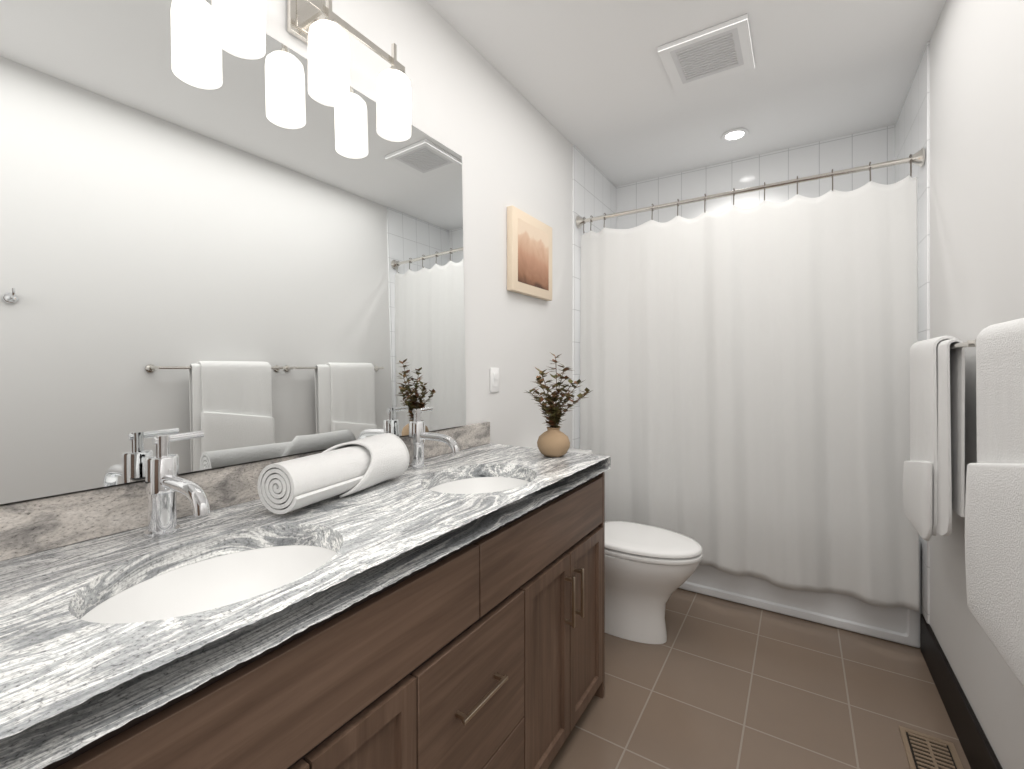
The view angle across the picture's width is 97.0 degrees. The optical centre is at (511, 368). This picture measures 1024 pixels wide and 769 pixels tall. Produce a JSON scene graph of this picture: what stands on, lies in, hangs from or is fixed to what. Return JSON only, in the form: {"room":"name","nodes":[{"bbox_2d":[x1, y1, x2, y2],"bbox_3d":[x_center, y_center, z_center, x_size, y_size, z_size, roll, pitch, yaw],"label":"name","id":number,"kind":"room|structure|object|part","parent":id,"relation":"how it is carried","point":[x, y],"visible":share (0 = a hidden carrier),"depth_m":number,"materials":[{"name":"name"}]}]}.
{"room":"bathroom","nodes":[
{"label":"bathroom","id":0,"kind":"room"},
{"bbox_2d":[266,0,572,447],"bbox_3d":[-0.706,-0.072,1.313,0.120,2.745,3.900,0,0,32],"label":"wall","id":1,"kind":"structure","parent":0,"point":[491,125],"depth_m":2.15,"materials":[{"name":"white paint"}]},
{"bbox_2d":[0,0,465,503],"bbox_3d":[-0.611,-0.336,1.320,0.029,1.160,1.500,0,0,32],"label":"mirror glass","id":2,"kind":"object","parent":1,"relation":"attached to","point":[236,259],"visible":1,"depth_m":1.09,"materials":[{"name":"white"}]},
{"bbox_2d":[0,421,490,596],"bbox_3d":[-0.561,0.299,1.404,0.021,0.100,1.681,0,0,32],"label":"backsplash","id":3,"kind":"structure","parent":1,"relation":"attached to","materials":[{"name":"stone"}]},
{"bbox_2d":[212,0,410,141],"bbox_3d":[-0.542,-0.955,1.298,0.168,0.374,0.600,0,0,32],"label":"vanity light","id":4,"kind":"object","parent":1,"relation":"attached to","point":[239,27],"visible":1,"depth_m":1.25,"materials":[{"name":"white glass"}]},
{"bbox_3d":[-0.648,-0.867,1.078,0.110,0.197,0.110,0,0,32],"label":"lamp shade","id":5,"kind":"part","parent":4,"relation":"part of","materials":[{"name":"white glass"}]},
{"bbox_3d":[-0.561,-1.013,1.311,0.074,0.014,0.014,0,0,32],"label":"arm","id":6,"kind":"part","parent":4,"relation":"part of"},
{"bbox_3d":[-0.518,-0.867,1.283,0.110,0.197,0.110,0,0,32],"label":"lamp shade","id":7,"kind":"part","parent":4,"relation":"part of","materials":[{"name":"white glass"}]},
{"bbox_3d":[-0.518,-1.013,1.283,0.012,0.100,0.012,0,0,32],"label":"post","id":8,"kind":"part","parent":4,"relation":"part of","materials":[{"name":"silver metal"}]},
{"bbox_3d":[-0.387,-0.867,1.488,0.110,0.197,0.110,0,0,32],"label":"lamp shade","id":9,"kind":"part","parent":4,"relation":"part of","materials":[{"name":"white glass"}]},
{"bbox_3d":[-0.387,-1.013,1.488,0.012,0.100,0.012,0,0,32],"label":"post","id":10,"kind":"part","parent":4,"relation":"part of","materials":[{"name":"silver metal"}]},
{"bbox_2d":[490,368,498,391],"bbox_3d":[-0.080,0.056,2.172,0.010,0.116,0.072,0,0,32],"label":"light switch","id":11,"kind":"object","parent":1,"relation":"attached to","point":[494,379],"visible":1,"depth_m":2.16,"materials":[{"name":"white plastic"}]},
{"bbox_2d":[507,205,551,300],"bbox_3d":[0.104,-0.600,2.440,0.035,0.420,0.430,0,0,32],"label":"canvas art","id":12,"kind":"object","parent":1,"relation":"attached to","point":[529,255],"visible":1,"depth_m":2.38,"materials":[{"name":"beige fabric"}]},
{"bbox_2d":[517,217,548,290],"bbox_3d":[0.119,-0.600,2.430,0.001,0.320,0.330,0,0,32],"label":"print","id":13,"kind":"object","parent":12,"relation":"attached to","point":[532,239],"depth_m":2.41},
{"bbox_2d":[573,145,615,448],"bbox_3d":[0.592,-0.072,3.347,0.129,2.745,0.925,0,0,32],"label":"tiled wall","id":14,"kind":"structure","parent":0,"point":[594,190],"depth_m":3.01,"materials":[{"name":"white tile"}]},
{"bbox_2d":[576,148,924,611],"bbox_3d":[1.139,0.058,2.496,1.702,2.119,0.137,0,0,32],"label":"shower curtain","id":15,"kind":"object","parent":14,"relation":"attached to","point":[745,404],"visible":1,"depth_m":2.36,"materials":[{"name":"white fabric"}]},
{"bbox_3d":[1.153,-0.960,2.519,1.682,0.025,0.025,0,0,32],"label":"rod","id":16,"kind":"part","parent":15,"relation":"part of","materials":[{"name":"silver metal"}]},
{"bbox_2d":[426,0,945,185],"bbox_3d":[0.321,-1.505,1.209,1.964,0.120,4.825,0,0,32],"label":"ceiling","id":17,"kind":"structure","parent":0,"point":[590,80],"depth_m":2.21,"materials":[{"name":"white paint"}]},
{"bbox_2d":[658,14,754,92],"bbox_3d":[0.903,-1.431,2.092,0.360,0.023,0.360,0,0,32],"label":"fan","id":18,"kind":"object","parent":17,"relation":"attached to","point":[716,52],"visible":1,"depth_m":2.07,"materials":[{"name":"white plastic"}]},
{"bbox_2d":[721,128,748,141],"bbox_3d":[1.376,-1.438,2.799,0.156,0.009,0.156,0,0,32],"label":"recessed light","id":19,"kind":"object","parent":17,"relation":"in","point":[733,135],"visible":1,"depth_m":2.79,"materials":[{"name":"white plastic"}]},
{"bbox_2d":[616,125,894,228],"bbox_3d":[1.582,-0.072,3.195,1.706,2.745,0.120,0,0,32],"label":"tiled wall","id":20,"kind":"structure","parent":0,"point":[873,146],"depth_m":3.05,"materials":[{"name":"white tile"}]},
{"bbox_2d":[548,588,970,768],"bbox_3d":[0.321,1.360,1.209,1.964,0.120,4.825,0,0,32],"label":"floor","id":21,"kind":"structure","parent":0,"point":[714,683],"depth_m":1.78,"materials":[{"name":"tile"}]},
{"bbox_2d":[20,467,610,768],"bbox_3d":[-0.309,0.848,1.245,0.616,0.903,1.657,0,0,32],"label":"bathroom vanity","id":22,"kind":"object","parent":21,"relation":"on","point":[439,603],"depth_m":0.94,"materials":[{"name":"brown wood"}]},
{"bbox_3d":[-0.391,0.928,0.623,0.020,0.604,0.232,0,0,32],"label":"door","id":23,"kind":"part","parent":22,"relation":"part of","materials":[{"name":"brown wood"}]},
{"bbox_2d":[0,443,610,768],"bbox_3d":[-0.314,0.373,1.247,0.606,0.047,1.680,0,0,32],"label":"countertop","id":24,"kind":"structure","parent":22,"relation":"on","point":[62,678],"depth_m":0.77,"materials":[{"name":"grey stone"}]},
{"bbox_2d":[136,431,215,538],"bbox_3d":[-0.664,0.245,0.942,0.220,0.207,0.110,0,0,32],"label":"faucet","id":25,"kind":"object","parent":24,"relation":"on","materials":[{"name":"silver metal"}]},
{"bbox_2d":[64,527,351,646],"bbox_3d":[-0.512,0.469,0.817,0.374,0.169,0.457,0,0,32],"label":"sink","id":26,"kind":"object","parent":24,"relation":"in","point":[135,607],"depth_m":0.91,"materials":[{"name":"white ceramic"}]},
{"bbox_2d":[257,433,409,513],"bbox_3d":[-0.472,0.275,1.254,0.153,0.137,0.418,0,0,23],"label":"towels","id":27,"kind":"object","parent":24,"relation":"on","point":[348,468],"visible":1,"depth_m":1.17,"materials":[{"name":"white fabric"}]},
{"bbox_2d":[404,407,463,466],"bbox_3d":[-0.257,0.245,1.583,0.220,0.207,0.110,0,0,32],"label":"faucet","id":28,"kind":"object","parent":24,"relation":"on","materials":[{"name":"silver metal"}]},
{"bbox_2d":[424,467,535,498],"bbox_3d":[-0.100,0.469,1.455,0.374,0.169,0.457,0,0,32],"label":"sink","id":29,"kind":"object","parent":24,"relation":"in","point":[481,484],"depth_m":1.63,"materials":[{"name":"white ceramic"}]},
{"bbox_2d":[524,353,592,456],"bbox_3d":[0.177,0.142,1.806,0.254,0.412,0.290,0,0,32],"label":"vase","id":30,"kind":"object","parent":24,"relation":"on","point":[553,440],"visible":1,"depth_m":1.78,"materials":[{"name":"beige ceramic"}]},
{"bbox_3d":[0.117,0.184,1.768,0.042,0.191,0.122,0,0,32],"label":"stem","id":31,"kind":"part","parent":30,"relation":"part of","materials":[{"name":"brown"}]},
{"bbox_3d":[0.137,0.164,1.809,0.052,0.231,0.032,0,0,32],"label":"stem","id":32,"kind":"part","parent":30,"relation":"part of","materials":[{"name":"brown"}]},
{"bbox_3d":[0.141,0.149,1.777,0.014,0.261,0.082,0,0,32],"label":"stem","id":33,"kind":"part","parent":30,"relation":"part of","materials":[{"name":"brown"}]},
{"bbox_3d":[0.166,0.291,1.808,0.132,0.113,0.132,0,0,32],"label":"pot","id":34,"kind":"part","parent":30,"relation":"part of","materials":[{"name":"beige ceramic"}]},
{"bbox_3d":[0.168,0.119,1.783,0.032,0.320,0.042,0,0,32],"label":"stem","id":35,"kind":"part","parent":30,"relation":"part of","materials":[{"name":"brown"}]},
{"bbox_3d":[0.200,0.169,1.788,0.082,0.221,0.006,0,0,32],"label":"stem","id":36,"kind":"part","parent":30,"relation":"part of","materials":[{"name":"brown"}]},
{"bbox_3d":[0.219,0.174,1.845,0.052,0.211,0.122,0,0,32],"label":"stem","id":37,"kind":"part","parent":30,"relation":"part of","materials":[{"name":"brown"}]},
{"bbox_3d":[0.233,0.189,1.813,0.112,0.181,0.082,0,0,32],"label":"stem","id":38,"kind":"part","parent":30,"relation":"part of","materials":[{"name":"brown"}]},
{"bbox_3d":[-0.264,0.928,0.823,0.020,0.604,0.232,0,0,32],"label":"door","id":39,"kind":"part","parent":22,"relation":"part of","materials":[{"name":"brown wood"}]},
{"bbox_3d":[-0.114,0.780,1.016,0.025,0.010,0.010,0,0,32],"label":"pull post","id":40,"kind":"part","parent":22,"relation":"part of","materials":[{"name":"silver metal"}]},
{"bbox_3d":[-0.086,1.106,1.103,0.020,0.248,0.420,0,0,32],"label":"drawer","id":41,"kind":"part","parent":22,"relation":"part of","materials":[{"name":"brown wood"}]},
{"bbox_3d":[-0.086,0.802,1.103,0.020,0.352,0.420,0,0,32],"label":"drawer","id":42,"kind":"part","parent":22,"relation":"part of","materials":[{"name":"brown wood"}]},
{"bbox_3d":[-0.033,0.780,1.144,0.025,0.010,0.010,0,0,32],"label":"pull post","id":43,"kind":"part","parent":22,"relation":"part of","materials":[{"name":"silver metal"}]},
{"bbox_3d":[0.116,0.848,1.946,0.583,0.902,0.018,0,0,32],"label":"panel","id":44,"kind":"part","parent":22,"relation":"part of","materials":[{"name":"brown wood"}]},
{"bbox_3d":[0.108,0.928,1.408,0.020,0.604,0.293,0,0,32],"label":"door","id":45,"kind":"part","parent":22,"relation":"part of","materials":[{"name":"brown wood"}]},
{"bbox_3d":[0.188,0.695,1.491,0.025,0.010,0.010,0,0,32],"label":"pull post","id":46,"kind":"part","parent":22,"relation":"part of","materials":[{"name":"silver metal"}]},
{"bbox_3d":[0.188,0.836,1.491,0.025,0.010,0.010,0,0,32],"label":"pull post","id":47,"kind":"part","parent":22,"relation":"part of","materials":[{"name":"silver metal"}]},
{"bbox_3d":[0.226,0.695,1.552,0.025,0.010,0.010,0,0,32],"label":"pull post","id":48,"kind":"part","parent":22,"relation":"part of","materials":[{"name":"silver metal"}]},
{"bbox_3d":[0.226,0.836,1.552,0.025,0.010,0.010,0,0,32],"label":"pull post","id":49,"kind":"part","parent":22,"relation":"part of","materials":[{"name":"silver metal"}]},
{"bbox_3d":[0.268,0.928,1.660,0.020,0.604,0.295,0,0,32],"label":"door","id":50,"kind":"part","parent":22,"relation":"part of","materials":[{"name":"brown wood"}]},
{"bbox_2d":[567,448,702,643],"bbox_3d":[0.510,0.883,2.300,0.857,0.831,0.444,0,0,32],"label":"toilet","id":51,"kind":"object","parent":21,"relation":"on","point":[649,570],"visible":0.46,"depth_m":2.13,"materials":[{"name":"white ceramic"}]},
{"bbox_3d":[0.612,1.086,2.236,0.591,0.425,0.376,0,0,32],"label":"bowl","id":52,"kind":"part","parent":51,"relation":"part of","materials":[{"name":"white ceramic"}]},
{"bbox_3d":[0.643,0.863,2.216,0.542,0.020,0.380,0,0,32],"label":"seat","id":53,"kind":"part","parent":51,"relation":"part of","materials":[{"name":"white ceramic"}]},
{"bbox_3d":[0.643,0.834,2.216,0.536,0.029,0.376,0,0,32],"label":"lid","id":54,"kind":"part","parent":51,"relation":"part of","materials":[{"name":"white ceramic"}]},
{"bbox_2d":[679,541,920,647],"bbox_3d":[1.359,1.049,2.843,1.700,0.498,0.707,0,0,32],"label":"bathtub","id":55,"kind":"object","parent":21,"relation":"on","point":[900,625],"visible":0.12,"depth_m":2.31,"materials":[{"name":"white plastic"}]},
{"bbox_2d":[899,726,962,768],"bbox_3d":[1.383,1.296,1.479,0.144,0.006,0.291,0,0,32],"label":"floor vent","id":56,"kind":"object","parent":21,"relation":"in","point":[924,751],"visible":1,"depth_m":1.53,"materials":[{"name":"beige metal"}]},
{"bbox_2d":[895,42,929,623],"bbox_3d":[2.141,-0.072,2.363,0.129,2.745,0.925,0,0,32],"label":"tiled wall","id":57,"kind":"structure","parent":0,"point":[912,130],"depth_m":2.08,"materials":[{"name":"white tile"}]},
{"bbox_2d":[930,0,1023,768],"bbox_3d":[0.851,-0.072,0.324,0.120,2.745,3.900,0,0,32],"label":"wall","id":58,"kind":"structure","parent":0,"point":[976,167],"depth_m":1.49,"materials":[{"name":"white paint"}]},
{"bbox_2d":[903,336,975,540],"bbox_3d":[1.497,0.239,1.584,0.134,0.694,0.803,0,0,32],"label":"towel rail","id":59,"kind":"object","parent":58,"relation":"attached to","point":[934,482],"visible":0.98,"depth_m":1.50,"materials":[{"name":"white fabric"}]},
{"bbox_3d":[1.315,-0.069,1.250,0.084,0.019,0.019,0,0,32],"label":"post","id":60,"kind":"part","parent":59,"relation":"part of","materials":[{"name":"silver metal"}]},
{"bbox_2d":[920,614,1002,768],"bbox_3d":[0.850,1.215,0.451,0.016,0.170,3.873,0,0,32],"label":"baseboard","id":61,"kind":"structure","parent":58,"relation":"attached to","point":[975,745],"depth_m":1.60,"materials":[{"name":"black wood"}]},
{"bbox_2d":[965,318,1023,686],"bbox_3d":[1.071,0.249,0.912,0.134,0.714,0.732,0,0,32],"label":"towel rail","id":62,"kind":"object","parent":58,"relation":"attached to","point":[994,531],"visible":1,"depth_m":0.96,"materials":[{"name":"white fabric"}]}
]}

